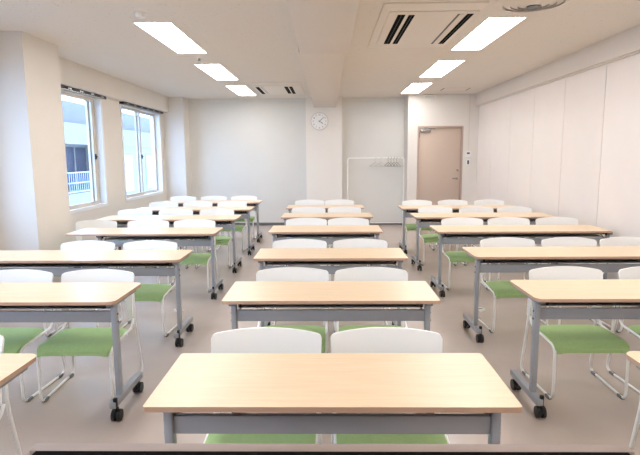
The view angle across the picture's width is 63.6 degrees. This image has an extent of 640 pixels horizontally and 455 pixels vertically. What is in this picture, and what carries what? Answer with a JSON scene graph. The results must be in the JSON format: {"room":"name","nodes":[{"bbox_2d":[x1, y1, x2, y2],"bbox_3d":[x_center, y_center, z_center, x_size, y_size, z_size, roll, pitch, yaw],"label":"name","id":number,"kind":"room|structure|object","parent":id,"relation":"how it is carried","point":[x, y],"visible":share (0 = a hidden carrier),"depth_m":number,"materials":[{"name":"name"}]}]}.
{"room":"classroom","nodes":[
{"label":"classroom","id":0,"kind":"room"},
{"bbox_2d":[0,31,73,282],"bbox_3d":[-3.081,-0.603,5.496,0.430,2.700,0.680,0,8,1],"label":"wall pillar","id":1,"kind":"structure","parent":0,"point":[34,193],"depth_m":5.23,"materials":[{"name":"paint"}]},
{"bbox_2d":[70,98,166,247],"bbox_3d":[-3.405,-0.519,4.902,0.200,2.700,12.550,0,8,1],"label":"wall","id":2,"kind":"structure","parent":0,"point":[110,108],"depth_m":8.17,"materials":[{"name":"paint"}]},
{"bbox_2d":[61,85,107,213],"bbox_3d":[-3.305,-1.015,6.866,0.221,1.631,1.920,0,8,1],"label":"window","id":3,"kind":"structure","parent":2,"relation":"in","point":[93,102],"depth_m":7.59,"materials":[{"name":"white metal"}]},
{"bbox_2d":[59,57,168,112],"bbox_3d":[-3.197,-2.167,8.099,0.130,0.310,4.900,0,8,1],"label":"beam","id":4,"kind":"structure","parent":2,"relation":"attached to","point":[72,74],"depth_m":7.62,"materials":[{"name":"paint"}]},
{"bbox_2d":[119,101,163,201],"bbox_3d":[-3.266,-1.375,9.476,0.221,1.631,2.030,0,8,1],"label":"window","id":5,"kind":"structure","parent":2,"relation":"in","point":[156,128],"depth_m":9.51,"materials":[{"name":"white metal"}]},
{"bbox_2d":[162,97,191,224],"bbox_3d":[-2.998,-1.348,10.900,0.430,2.700,0.430,0,8,1],"label":"wall pillar","id":6,"kind":"structure","parent":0,"point":[176,130],"depth_m":10.68,"materials":[{"name":"paint"}]},
{"bbox_2d":[189,102,404,222],"bbox_3d":[0.006,-1.405,11.164,6.830,2.700,0.200,0,8,1],"label":"wall","id":7,"kind":"structure","parent":0,"point":[258,150],"depth_m":11.05,"materials":[{"name":"paint"}]},
{"bbox_2d":[188,98,305,102],"bbox_3d":[-1.542,-2.677,10.896,2.495,0.085,0.030,0,8,1],"label":"trim","id":8,"kind":"structure","parent":7,"relation":"attached to","point":[265,100],"depth_m":10.88,"materials":[{"name":"paint"}]},
{"bbox_2d":[216,222,283,224],"bbox_3d":[-1.524,-0.076,11.264,2.495,0.060,0.012,0,8,1],"label":"baseboard","id":9,"kind":"structure","parent":7,"relation":"attached to","point":[280,223],"depth_m":11.25,"materials":[{"name":"grey plastic"}]},
{"bbox_2d":[342,97,404,101],"bbox_3d":[1.118,-2.689,10.854,1.325,0.085,0.030,0,8,1],"label":"trim","id":10,"kind":"structure","parent":7,"relation":"attached to","point":[383,99],"depth_m":10.84,"materials":[{"name":"paint"}]},
{"bbox_2d":[370,223,400,224],"bbox_3d":[1.135,-0.088,11.221,1.325,0.060,0.012,0,8,1],"label":"baseboard","id":11,"kind":"structure","parent":7,"relation":"attached to","point":[370,223],"depth_m":11.21,"materials":[{"name":"grey plastic"}]},
{"bbox_2d":[0,225,639,454],"bbox_3d":[-0.081,0.902,5.047,6.830,0.200,12.950,0,8,1],"label":"floor","id":12,"kind":"structure","parent":0,"point":[582,409],"depth_m":3.74,"materials":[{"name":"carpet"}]},
{"bbox_2d":[0,335,21,454],"bbox_3d":[-1.618,0.844,2.118,0.491,0.736,0.496,0,8,1],"label":"chair","id":13,"kind":"object","parent":12,"relation":"on","point":[6,391],"visible":0.77,"depth_m":2.29,"materials":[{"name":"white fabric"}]},
{"bbox_2d":[0,353,36,388],"bbox_3d":[-2.039,0.891,1.921,1.816,0.700,0.459,0,8,1],"label":"folding table","id":14,"kind":"object","parent":12,"relation":"on","point":[12,365],"visible":1,"depth_m":1.99,"materials":[{"name":"brown wood"}]},
{"bbox_2d":[0,269,65,401],"bbox_3d":[-2.016,0.678,3.302,0.491,0.746,0.496,0,8,1],"label":"chair","id":15,"kind":"object","parent":12,"relation":"on","point":[16,339],"visible":0.66,"depth_m":3.38,"materials":[{"name":"green fabric"}]},
{"bbox_2d":[0,282,143,420],"bbox_3d":[-2.031,0.729,3.100,1.816,0.700,0.459,0,8,1],"label":"folding table","id":16,"kind":"object","parent":12,"relation":"on","point":[66,295],"visible":1,"depth_m":2.96,"materials":[{"name":"brown wood"}]},
{"bbox_2d":[0,299,124,308],"bbox_3d":[-2.045,0.434,3.100,1.691,0.045,0.242,0,8,1],"label":"shelf","id":17,"kind":"object","parent":16,"relation":"attached to","point":[52,306],"depth_m":2.99,"materials":[{"name":"grey"}]},
{"bbox_2d":[43,240,122,336],"bbox_3d":[-2.057,0.518,4.442,0.491,0.753,0.496,0,8,1],"label":"chair","id":18,"kind":"object","parent":12,"relation":"on","point":[88,244],"visible":0.2,"depth_m":4.58,"materials":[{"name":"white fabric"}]},
{"bbox_2d":[36,269,142,401],"bbox_3d":[-1.474,0.676,3.294,0.491,0.746,0.496,0,8,0],"label":"chair","id":19,"kind":"object","parent":12,"relation":"on","point":[80,341],"visible":0.73,"depth_m":3.28,"materials":[{"name":"green fabric"}]},
{"bbox_2d":[0,250,193,346],"bbox_3d":[-1.988,0.572,4.239,1.816,0.700,0.459,0,8,1],"label":"folding table","id":20,"kind":"object","parent":12,"relation":"on","point":[8,258],"visible":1,"depth_m":4.11,"materials":[{"name":"brown wood"}]},
{"bbox_2d":[0,261,181,266],"bbox_3d":[-2.002,0.277,4.239,1.691,0.045,0.242,0,8,1],"label":"shelf","id":21,"kind":"object","parent":20,"relation":"attached to","point":[1,264],"depth_m":4.15,"materials":[{"name":"grey metal"}]},
{"bbox_2d":[76,220,120,267],"bbox_3d":[-2.596,0.318,5.861,0.491,0.768,0.496,0,8,1],"label":"chair","id":22,"kind":"object","parent":12,"relation":"on","point":[80,225],"visible":0.2,"depth_m":6.00,"materials":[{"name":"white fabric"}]},
{"bbox_2d":[118,209,151,267],"bbox_3d":[-2.591,0.148,7.100,0.491,0.768,0.496,0,8,0],"label":"chair","id":23,"kind":"object","parent":12,"relation":"on","point":[127,211],"visible":0.12,"depth_m":7.24,"materials":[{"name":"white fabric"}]},
{"bbox_2d":[66,227,223,298],"bbox_3d":[-1.864,0.382,5.614,1.560,0.700,0.509,0,8,1],"label":"folding table","id":24,"kind":"object","parent":12,"relation":"on","point":[119,236],"visible":0.64,"depth_m":5.46,"materials":[{"name":"brown wood"}]},
{"bbox_2d":[105,235,215,239],"bbox_3d":[-1.723,0.086,5.612,1.125,0.045,0.292,0,8,1],"label":"shelf","id":25,"kind":"object","parent":24,"relation":"attached to","point":[110,237],"depth_m":5.49,"materials":[{"name":"grey metal"}]},
{"bbox_2d":[109,240,182,336],"bbox_3d":[-1.504,0.515,4.433,0.491,0.753,0.496,0,8,1],"label":"chair","id":26,"kind":"object","parent":12,"relation":"on","point":[146,292],"visible":0.47,"depth_m":4.48,"materials":[{"name":"green fabric"}]},
{"bbox_2d":[118,219,173,284],"bbox_3d":[-1.991,0.315,5.852,0.491,0.768,0.496,0,8,1],"label":"chair","id":27,"kind":"object","parent":12,"relation":"on","point":[147,223],"visible":0.25,"depth_m":5.99,"materials":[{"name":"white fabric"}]},
{"bbox_2d":[149,201,180,248],"bbox_3d":[-2.560,-0.020,8.313,0.491,0.768,0.496,0,8,1],"label":"chair","id":28,"kind":"object","parent":12,"relation":"on","point":[161,203],"visible":0.16,"depth_m":8.45,"materials":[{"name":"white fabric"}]},
{"bbox_2d":[96,215,241,272],"bbox_3d":[-1.974,0.213,6.844,1.816,0.700,0.529,0,8,1],"label":"folding table","id":29,"kind":"object","parent":12,"relation":"on","point":[122,220],"visible":0.54,"depth_m":6.70,"materials":[{"name":"brown wood"}]},
{"bbox_2d":[116,221,231,224],"bbox_3d":[-1.987,-0.082,6.845,1.691,0.045,0.312,0,8,1],"label":"shelf","id":30,"kind":"object","parent":29,"relation":"attached to","point":[118,222],"depth_m":6.71,"materials":[{"name":"grey"}]},
{"bbox_2d":[153,209,194,267],"bbox_3d":[-2.019,0.145,7.090,0.491,0.768,0.496,0,8,1],"label":"chair","id":31,"kind":"object","parent":12,"relation":"on","point":[166,211],"visible":0.22,"depth_m":7.23,"materials":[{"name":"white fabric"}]},
{"bbox_2d":[170,196,196,239],"bbox_3d":[-2.552,-0.182,9.492,0.491,0.768,0.496,0,8,1],"label":"chair","id":32,"kind":"object","parent":12,"relation":"on","point":[176,198],"visible":0.13,"depth_m":9.63,"materials":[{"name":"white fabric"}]},
{"bbox_2d":[167,219,218,291],"bbox_3d":[-1.449,0.313,5.843,0.491,0.768,0.496,0,8,0],"label":"chair","id":33,"kind":"object","parent":12,"relation":"on","point":[193,258],"visible":0.45,"depth_m":5.96,"materials":[{"name":"green fabric"}]},
{"bbox_2d":[137,206,254,254],"bbox_3d":[-1.945,0.048,8.038,1.816,0.700,0.529,0,8,1],"label":"folding table","id":34,"kind":"object","parent":12,"relation":"on","point":[244,211],"visible":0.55,"depth_m":7.92,"materials":[{"name":"brown wood"}]},
{"bbox_2d":[152,211,246,213],"bbox_3d":[-1.959,-0.247,8.038,1.691,0.045,0.312,0,8,1],"label":"shelf","id":35,"kind":"object","parent":34,"relation":"attached to","point":[153,212],"depth_m":7.93,"materials":[{"name":"grey"}]},
{"bbox_2d":[179,201,212,251],"bbox_3d":[-2.000,-0.022,8.304,0.491,0.768,0.496,0,8,1],"label":"chair","id":36,"kind":"object","parent":12,"relation":"on","point":[192,203],"visible":0.14,"depth_m":8.44,"materials":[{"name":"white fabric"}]},
{"bbox_2d":[157,200,262,241],"bbox_3d":[-1.952,-0.114,9.217,1.816,0.700,0.529,0,8,1],"label":"folding table","id":37,"kind":"object","parent":12,"relation":"on","point":[256,203],"visible":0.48,"depth_m":9.12,"materials":[{"name":"brown wood"}]},
{"bbox_2d":[201,196,228,235],"bbox_3d":[-1.979,-0.185,9.483,0.491,0.768,0.496,0,8,1],"label":"chair","id":38,"kind":"object","parent":12,"relation":"on","point":[204,197],"visible":0.15,"depth_m":9.62,"materials":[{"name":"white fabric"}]},
{"bbox_2d":[195,208,236,267],"bbox_3d":[-1.440,0.142,7.081,0.491,0.768,0.496,0,8,0],"label":"chair","id":39,"kind":"object","parent":12,"relation":"on","point":[220,240],"visible":0.37,"depth_m":7.20,"materials":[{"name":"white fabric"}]},
{"bbox_2d":[216,201,247,251],"bbox_3d":[-1.434,-0.025,8.295,0.491,0.768,0.496,0,8,1],"label":"chair","id":40,"kind":"object","parent":12,"relation":"on","point":[238,228],"visible":0.5,"depth_m":8.42,"materials":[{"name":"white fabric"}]},
{"bbox_2d":[228,196,256,239],"bbox_3d":[-1.416,-0.187,9.474,0.491,0.768,0.496,0,8,1],"label":"chair","id":41,"kind":"object","parent":12,"relation":"on","point":[233,197],"visible":0.4,"depth_m":9.60,"materials":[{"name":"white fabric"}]},
{"bbox_2d":[203,327,321,443],"bbox_3d":[-0.235,0.834,2.119,0.491,0.736,0.496,0,8,1],"label":"chair","id":42,"kind":"object","parent":12,"relation":"on","point":[255,339],"visible":0.33,"depth_m":2.25,"materials":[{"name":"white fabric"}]},
{"bbox_2d":[256,267,328,352],"bbox_3d":[-0.184,0.665,3.311,0.491,0.746,0.496,0,8,1],"label":"chair","id":43,"kind":"object","parent":12,"relation":"on","point":[282,273],"visible":0.34,"depth_m":3.44,"materials":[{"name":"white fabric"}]},
{"bbox_2d":[270,239,326,327],"bbox_3d":[-0.182,0.502,4.462,0.491,0.753,0.496,0,8,1],"label":"chair","id":44,"kind":"object","parent":12,"relation":"on","point":[287,243],"visible":0.16,"depth_m":4.60,"materials":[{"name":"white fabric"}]},
{"bbox_2d":[285,218,326,265],"bbox_3d":[-0.161,0.293,5.922,0.491,0.768,0.496,0,8,1],"label":"chair","id":45,"kind":"object","parent":12,"relation":"on","point":[296,221],"visible":0.14,"depth_m":6.06,"materials":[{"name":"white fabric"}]},
{"bbox_2d":[292,207,324,237],"bbox_3d":[-0.166,0.110,7.254,0.491,0.768,0.496,0,8,1],"label":"chair","id":46,"kind":"object","parent":12,"relation":"on","point":[298,209],"visible":0.2,"depth_m":7.39,"materials":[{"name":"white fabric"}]},
{"bbox_2d":[295,200,323,204],"bbox_3d":[-0.177,-0.057,8.465,0.491,0.768,0.496,0,8,1],"label":"chair","id":47,"kind":"object","parent":12,"relation":"on","point":[299,202],"visible":0.12,"depth_m":8.60,"materials":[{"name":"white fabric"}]},
{"bbox_2d":[286,205,363,212],"bbox_3d":[0.085,0.013,8.196,1.200,0.700,0.529,0,8,1],"label":"folding table","id":48,"kind":"object","parent":12,"relation":"on","point":[289,207],"visible":0.2,"depth_m":8.14,"materials":[{"name":"brown wood"}]},
{"bbox_2d":[268,225,382,265],"bbox_3d":[0.063,0.358,5.692,1.200,0.700,0.529,0,8,1],"label":"folding table","id":49,"kind":"object","parent":12,"relation":"on","point":[282,232],"visible":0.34,"depth_m":5.54,"materials":[{"name":"brown wood"}]},
{"bbox_2d":[278,235,373,237],"bbox_3d":[0.062,0.063,5.693,1.040,0.045,0.312,0,8,1],"label":"shelf","id":50,"kind":"object","parent":49,"relation":"attached to","point":[279,236],"depth_m":5.58,"materials":[{"name":"grey metal"}]},
{"bbox_2d":[281,213,372,265],"bbox_3d":[0.097,0.177,7.005,1.200,0.700,0.529,0,8,1],"label":"folding table","id":51,"kind":"object","parent":12,"relation":"on","point":[285,216],"visible":0.31,"depth_m":6.87,"materials":[{"name":"brown wood"}]},
{"bbox_2d":[221,281,439,330],"bbox_3d":[0.063,0.718,3.082,1.200,0.700,0.459,0,8,1],"label":"folding table","id":52,"kind":"object","parent":12,"relation":"on","point":[247,294],"visible":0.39,"depth_m":2.94,"materials":[{"name":"brown wood"}]},
{"bbox_2d":[241,304,419,307],"bbox_3d":[0.062,0.422,3.082,1.040,0.045,0.242,0,8,1],"label":"shelf","id":53,"kind":"object","parent":52,"relation":"attached to","point":[242,305],"depth_m":2.98,"materials":[{"name":"grey metal"}]},
{"bbox_2d":[25,443,635,454],"bbox_3d":[0.015,0.895,0.692,1.024,1.000,0.505,0,8,1],"label":"table","id":54,"kind":"object","parent":12,"relation":"on","point":[39,448],"visible":1,"depth_m":0.86,"materials":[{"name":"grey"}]},
{"bbox_2d":[253,248,407,326],"bbox_3d":[0.087,0.556,4.255,1.200,0.700,0.459,0,8,1],"label":"folding table","id":55,"kind":"object","parent":12,"relation":"on","point":[270,256],"visible":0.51,"depth_m":4.14,"materials":[{"name":"brown wood"}]},
{"bbox_2d":[266,261,394,264],"bbox_3d":[0.086,0.260,4.256,1.040,0.045,0.242,0,8,1],"label":"shelf","id":56,"kind":"object","parent":55,"relation":"attached to","point":[268,262],"depth_m":4.17,"materials":[{"name":"grey metal"}]},
{"bbox_2d":[143,353,521,443],"bbox_3d":[0.042,0.882,1.888,1.200,0.700,0.459,0,8,1],"label":"folding table","id":57,"kind":"object","parent":12,"relation":"on","point":[242,393],"visible":1,"depth_m":1.74,"materials":[{"name":"brown wood"}]},
{"bbox_2d":[325,199,353,237],"bbox_3d":[0.323,-0.059,8.457,0.491,0.768,0.496,0,8,1],"label":"chair","id":58,"kind":"object","parent":12,"relation":"on","point":[338,201],"visible":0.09,"depth_m":8.59,"materials":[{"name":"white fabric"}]},
{"bbox_2d":[328,206,361,246],"bbox_3d":[0.350,0.108,7.246,0.491,0.768,0.496,0,8,1],"label":"chair","id":59,"kind":"object","parent":12,"relation":"on","point":[344,209],"visible":0.2,"depth_m":7.38,"materials":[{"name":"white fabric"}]},
{"bbox_2d":[328,217,369,280],"bbox_3d":[0.332,0.291,5.914,0.491,0.768,0.496,0,8,1],"label":"chair","id":60,"kind":"object","parent":12,"relation":"on","point":[347,220],"visible":0.16,"depth_m":6.05,"materials":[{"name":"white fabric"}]},
{"bbox_2d":[333,238,389,331],"bbox_3d":[0.356,0.500,4.453,0.491,0.753,0.496,0,8,1],"label":"chair","id":61,"kind":"object","parent":12,"relation":"on","point":[358,242],"visible":0.23,"depth_m":4.59,"materials":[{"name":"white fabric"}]},
{"bbox_2d":[335,267,407,331],"bbox_3d":[0.339,0.662,3.303,0.491,0.746,0.496,0,8,1],"label":"chair","id":62,"kind":"object","parent":12,"relation":"on","point":[357,273],"visible":0.26,"depth_m":3.44,"materials":[{"name":"white plastic"}]},
{"bbox_2d":[347,157,403,224],"bbox_3d":[1.175,-0.751,10.933,1.206,1.453,0.328,0,8,1],"label":"clothes rack","id":63,"kind":"object","parent":12,"relation":"on","point":[373,157],"visible":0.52,"depth_m":10.86,"materials":[{"name":"white painted metal"},{"name":"chrome metal"}]},
{"bbox_2d":[331,327,449,443],"bbox_3d":[0.286,0.832,2.110,0.491,0.736,0.496,0,8,1],"label":"chair","id":64,"kind":"object","parent":12,"relation":"on","point":[370,339],"visible":0.37,"depth_m":2.24,"materials":[{"name":"white plastic"}]},
{"bbox_2d":[401,200,434,249],"bbox_3d":[1.581,-0.044,8.287,0.491,0.768,0.496,0,8,1],"label":"chair","id":65,"kind":"object","parent":12,"relation":"on","point":[409,227],"visible":0.38,"depth_m":8.41,"materials":[{"name":"white plastic"}]},
{"bbox_2d":[418,207,456,265],"bbox_3d":[1.623,0.113,7.147,0.491,0.768,0.496,0,8,1],"label":"chair","id":66,"kind":"object","parent":12,"relation":"on","point":[427,238],"visible":0.44,"depth_m":7.26,"materials":[{"name":"white plastic"}]},
{"bbox_2d":[436,200,471,249],"bbox_3d":[2.163,-0.046,8.277,0.491,0.768,0.496,0,8,1],"label":"chair","id":67,"kind":"object","parent":12,"relation":"on","point":[442,202],"visible":0.3,"depth_m":8.42,"materials":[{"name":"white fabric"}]},
{"bbox_2d":[398,205,513,253],"bbox_3d":[2.157,0.024,8.012,1.838,0.700,0.529,0,8,1],"label":"folding table","id":68,"kind":"object","parent":12,"relation":"on","point":[407,209],"visible":0.44,"depth_m":7.91,"materials":[{"name":"brown wood"}]},
{"bbox_2d":[406,209,496,212],"bbox_3d":[2.160,-0.271,8.012,1.692,0.045,0.312,0,8,1],"label":"shelf","id":69,"kind":"object","parent":68,"relation":"attached to","point":[495,210],"depth_m":7.87,"materials":[{"name":"grey"}]},
{"bbox_2d":[441,217,490,289],"bbox_3d":[1.648,0.290,5.858,0.491,0.768,0.496,0,8,1],"label":"chair","id":70,"kind":"object","parent":12,"relation":"on","point":[453,256],"visible":0.41,"depth_m":5.94,"materials":[{"name":"green fabric"}]},
{"bbox_2d":[457,206,497,265],"bbox_3d":[2.200,0.110,7.137,0.491,0.768,0.496,0,8,1],"label":"chair","id":71,"kind":"object","parent":12,"relation":"on","point":[472,209],"visible":0.2,"depth_m":7.27,"materials":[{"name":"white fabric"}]},
{"bbox_2d":[410,212,555,270],"bbox_3d":[2.155,0.179,6.893,1.838,0.700,0.529,0,8,1],"label":"folding table","id":72,"kind":"object","parent":12,"relation":"on","point":[532,216],"visible":0.52,"depth_m":6.74,"materials":[{"name":"brown wood"}]},
{"bbox_2d":[420,218,535,221],"bbox_3d":[2.158,-0.117,6.893,1.692,0.045,0.312,0,8,1],"label":"shelf","id":73,"kind":"object","parent":72,"relation":"attached to","point":[484,219],"depth_m":6.77,"materials":[{"name":"grey"}]},
{"bbox_2d":[472,199,503,246],"bbox_3d":[2.752,-0.049,8.268,0.491,0.768,0.496,0,8,1],"label":"chair","id":74,"kind":"object","parent":12,"relation":"on","point":[486,201],"visible":0.21,"depth_m":8.40,"materials":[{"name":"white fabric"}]},
{"bbox_2d":[483,217,539,281],"bbox_3d":[2.185,0.288,5.850,0.491,0.768,0.496,0,8,1],"label":"chair","id":75,"kind":"object","parent":12,"relation":"on","point":[500,220],"visible":0.3,"depth_m":5.99,"materials":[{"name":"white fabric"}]},
{"bbox_2d":[478,237,548,332],"bbox_3d":[1.669,0.489,4.467,0.491,0.753,0.496,0,8,1],"label":"chair","id":76,"kind":"object","parent":12,"relation":"on","point":[500,289],"visible":0.37,"depth_m":4.54,"materials":[{"name":"green fabric"}]},
{"bbox_2d":[497,206,539,263],"bbox_3d":[2.734,0.108,7.129,0.491,0.768,0.496,0,8,1],"label":"chair","id":77,"kind":"object","parent":12,"relation":"on","point":[508,209],"visible":0.22,"depth_m":7.26,"materials":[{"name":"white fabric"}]},
{"bbox_2d":[429,225,612,296],"bbox_3d":[2.150,0.353,5.625,1.838,0.700,0.529,0,8,1],"label":"folding table","id":78,"kind":"object","parent":12,"relation":"on","point":[583,231],"visible":0.66,"depth_m":5.47,"materials":[{"name":"brown wood"}]},
{"bbox_2d":[443,234,602,236],"bbox_3d":[2.154,0.058,5.625,1.692,0.045,0.312,0,8,1],"label":"shelf","id":79,"kind":"object","parent":78,"relation":"attached to","point":[447,235],"depth_m":5.51,"materials":[{"name":"grey metal"}]},
{"bbox_2d":[462,246,639,342],"bbox_3d":[2.134,0.542,4.258,1.838,0.700,0.459,0,8,1],"label":"folding table","id":80,"kind":"object","parent":12,"relation":"on","point":[574,254],"visible":0.98,"depth_m":4.13,"materials":[{"name":"brown wood"}]},
{"bbox_2d":[480,259,639,262],"bbox_3d":[2.138,0.246,4.258,1.692,0.045,0.242,0,8,1],"label":"shelf","id":81,"kind":"object","parent":80,"relation":"attached to","point":[490,260],"depth_m":4.16,"materials":[{"name":"grey metal"}]},
{"bbox_2d":[535,217,577,263],"bbox_3d":[2.739,0.285,5.841,0.491,0.768,0.496,0,8,1],"label":"chair","id":82,"kind":"object","parent":12,"relation":"on","point":[546,220],"visible":0.16,"depth_m":5.98,"materials":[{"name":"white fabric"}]},
{"bbox_2d":[510,279,639,417],"bbox_3d":[2.111,0.705,3.074,1.838,0.700,0.459,0,8,1],"label":"folding table","id":83,"kind":"object","parent":12,"relation":"on","point":[586,292],"visible":1,"depth_m":2.95,"materials":[{"name":"brown wood"}]},
{"bbox_2d":[532,300,639,305],"bbox_3d":[2.115,0.409,3.074,1.692,0.045,0.242,0,8,1],"label":"shelf","id":84,"kind":"object","parent":83,"relation":"attached to","point":[550,303],"depth_m":2.98,"materials":[{"name":"grey metal"}]},
{"bbox_2d":[520,266,629,398],"bbox_3d":[1.626,0.656,3.284,0.491,0.746,0.496,0,8,1],"label":"chair","id":85,"kind":"object","parent":12,"relation":"on","point":[563,339],"visible":0.8,"depth_m":3.25,"materials":[{"name":"green fabric"}]},
{"bbox_2d":[540,237,614,331],"bbox_3d":[2.212,0.487,4.458,0.491,0.753,0.496,0,8,1],"label":"chair","id":86,"kind":"object","parent":12,"relation":"on","point":[557,241],"visible":0.28,"depth_m":4.60,"materials":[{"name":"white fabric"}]},
{"bbox_2d":[592,237,639,332],"bbox_3d":[2.727,0.484,4.450,0.491,0.753,0.496,0,8,1],"label":"chair","id":87,"kind":"object","parent":12,"relation":"on","point":[613,241],"visible":0.2,"depth_m":4.59,"materials":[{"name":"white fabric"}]},
{"bbox_2d":[606,266,639,393],"bbox_3d":[2.215,0.653,3.275,0.491,0.746,0.496,0,8,1],"label":"chair","id":88,"kind":"object","parent":12,"relation":"on","point":[631,272],"visible":0.55,"depth_m":3.41,"materials":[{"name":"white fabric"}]},
{"bbox_2d":[626,351,639,368],"bbox_3d":[2.128,0.870,1.875,1.838,0.700,0.459,0,8,1],"label":"folding table","id":89,"kind":"object","parent":12,"relation":"on","point":[632,356],"visible":1,"depth_m":2.01,"materials":[{"name":"brown wood"}]},
{"bbox_2d":[629,398,639,449],"bbox_3d":[1.637,0.826,2.086,0.491,0.736,0.496,0,8,1],"label":"chair","id":90,"kind":"object","parent":12,"relation":"on","point":[637,420],"visible":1,"depth_m":2.30,"materials":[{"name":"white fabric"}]},
{"bbox_2d":[0,0,639,98],"bbox_3d":[-0.100,-1.996,4.648,6.830,0.250,12.950,0,8,1],"label":"ceiling","id":91,"kind":"structure","parent":0,"point":[255,41],"depth_m":5.59,"materials":[{"name":"white paint"}]},
{"bbox_2d":[133,11,146,18],"bbox_3d":[-1.529,-1.804,4.388,0.110,0.040,0.110,0,8,1],"label":"smoke detector","id":92,"kind":"object","parent":91,"relation":"attached to","point":[138,14],"visible":1,"depth_m":4.36,"materials":[{"name":"white plastic"}]},
{"bbox_2d":[132,21,206,53],"bbox_3d":[-1.509,-1.955,5.367,0.354,0.008,1.424,0,8,1],"label":"recessed light","id":93,"kind":"object","parent":91,"relation":"in","point":[167,33],"visible":1,"depth_m":5.22,"materials":[{"name":"white plastic"}]},
{"bbox_2d":[194,64,238,79],"bbox_3d":[-1.476,-2.247,7.487,0.354,0.008,1.424,0,8,1],"label":"recessed light","id":94,"kind":"object","parent":91,"relation":"in","point":[217,71],"visible":1,"depth_m":7.37,"materials":[{"name":"white plastic"}]},
{"bbox_2d":[225,85,255,95],"bbox_3d":[-1.445,-2.532,9.557,0.354,0.008,1.424,0,8,1],"label":"recessed light","id":95,"kind":"object","parent":91,"relation":"in","point":[241,90],"visible":1,"depth_m":9.49,"materials":[{"name":"white plastic"}]},
{"bbox_2d":[249,82,304,94],"bbox_3d":[-0.733,-2.495,9.324,0.860,0.028,1.570,0,8,1],"label":"air conditioner","id":96,"kind":"object","parent":91,"relation":"attached to","point":[284,88],"visible":1,"depth_m":9.12,"materials":[{"name":"beige plastic"}]},
{"bbox_2d":[298,46,344,106],"bbox_3d":[0.060,-2.205,7.845,0.460,0.210,5.695,0,8,1],"label":"ceiling beam","id":97,"kind":"structure","parent":91,"relation":"attached to","point":[323,72],"depth_m":6.49,"materials":[{"name":"paint"}]},
{"bbox_2d":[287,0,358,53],"bbox_3d":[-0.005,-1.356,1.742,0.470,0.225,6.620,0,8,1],"label":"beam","id":98,"kind":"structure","parent":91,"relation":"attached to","point":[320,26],"depth_m":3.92,"materials":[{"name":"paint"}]},
{"bbox_2d":[400,83,432,93],"bbox_3d":[1.738,-2.532,9.397,0.354,0.008,1.424,0,8,1],"label":"recessed light","id":99,"kind":"object","parent":91,"relation":"in","point":[413,87],"visible":1,"depth_m":9.37,"materials":[{"name":"white plastic"}]},
{"bbox_2d":[368,2,489,47],"bbox_3d":[0.948,-1.906,4.968,0.845,0.028,1.690,0,8,1],"label":"air conditioner","id":100,"kind":"object","parent":91,"relation":"attached to","point":[413,24],"visible":1,"depth_m":4.68,"materials":[{"name":"white plastic"},{"name":"black plastic"}]},
{"bbox_2d":[419,60,465,76],"bbox_3d":[1.707,-2.248,7.337,0.354,0.008,1.424,0,8,1],"label":"recessed light","id":101,"kind":"object","parent":91,"relation":"in","point":[440,68],"visible":1,"depth_m":7.24,"materials":[{"name":"white plastic"}]},
{"bbox_2d":[438,88,471,90],"bbox_3d":[2.495,-2.554,9.524,0.560,0.009,0.340,0,8,1],"label":"ceiling hatch","id":102,"kind":"object","parent":91,"relation":"attached to","point":[441,89],"visible":1,"depth_m":9.54,"materials":[{"name":"beige"}]},
{"bbox_2d":[450,16,527,49],"bbox_3d":[1.675,-1.964,5.277,0.354,0.008,1.424,0,8,1],"label":"recessed light","id":103,"kind":"object","parent":91,"relation":"in","point":[489,29],"visible":1,"depth_m":5.13,"materials":[{"name":"white plastic"}]},
{"bbox_2d":[494,0,571,11],"bbox_3d":[1.708,-1.787,4.129,0.600,0.046,0.600,0,8,1],"label":"ceiling vent","id":104,"kind":"object","parent":91,"relation":"in","point":[516,5],"visible":1,"depth_m":4.12,"materials":[{"name":"beige plastic"}]},
{"bbox_2d":[306,97,341,204],"bbox_3d":[0.088,-1.376,10.950,0.750,2.700,0.230,0,8,1],"label":"wall column","id":105,"kind":"structure","parent":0,"point":[323,147],"depth_m":10.81,"materials":[{"name":"paint"}]},
{"bbox_2d":[311,112,327,129],"bbox_3d":[-0.010,-2.204,10.700,0.372,0.372,0.040,0,8,1],"label":"wall clock","id":106,"kind":"object","parent":105,"relation":"attached to","point":[319,120],"visible":1,"depth_m":10.69,"materials":[{"name":"white plastic"}]},
{"bbox_2d":[404,94,478,223],"bbox_3d":[2.500,-1.366,10.763,1.430,2.700,0.530,0,8,1],"label":"wall","id":107,"kind":"structure","parent":0,"point":[445,109],"depth_m":10.40,"materials":[{"name":"paint"}]},
{"bbox_2d":[416,126,463,223],"bbox_3d":[2.438,-1.023,10.565,0.920,2.075,0.197,0,8,1],"label":"door","id":108,"kind":"structure","parent":107,"relation":"in","point":[439,148],"depth_m":10.52,"materials":[{"name":"beige paint"}]},
{"bbox_2d":[476,53,639,278],"bbox_3d":[3.218,-0.549,4.797,0.212,2.700,12.550,0,8,1],"label":"wall","id":109,"kind":"structure","parent":0,"point":[569,146],"depth_m":6.40,"materials":[{"name":"white painted wall panels"}]},
{"bbox_2d":[476,25,639,105],"bbox_3d":[3.070,-1.736,4.368,0.085,0.230,12.020,0,8,1],"label":"trim","id":110,"kind":"structure","parent":109,"relation":"attached to","point":[627,42],"depth_m":6.24,"materials":[{"name":"paint"}]},
{"bbox_2d":[478,51,639,105],"bbox_3d":[3.082,-1.616,4.384,0.038,0.013,12.020,0,8,1],"label":"trim","id":111,"kind":"structure","parent":109,"relation":"attached to","point":[637,52],"depth_m":6.39,"materials":[{"name":"paint"}]},
{"label":"outside","id":112,"kind":"structure","parent":0,"visible":0},
{"bbox_3d":[-31.376,5.232,26.439,56.370,0.200,130.000,0,8,1],"label":"ground","id":113,"kind":"structure","parent":112,"visible":0},
{"bbox_2d":[62,100,152,205],"bbox_3d":[-10.294,0.941,18.459,6.020,10.200,24.000,0,8,1],"label":"apartment building","id":114,"kind":"structure","parent":113,"relation":"on","point":[74,114],"depth_m":17.59,"materials":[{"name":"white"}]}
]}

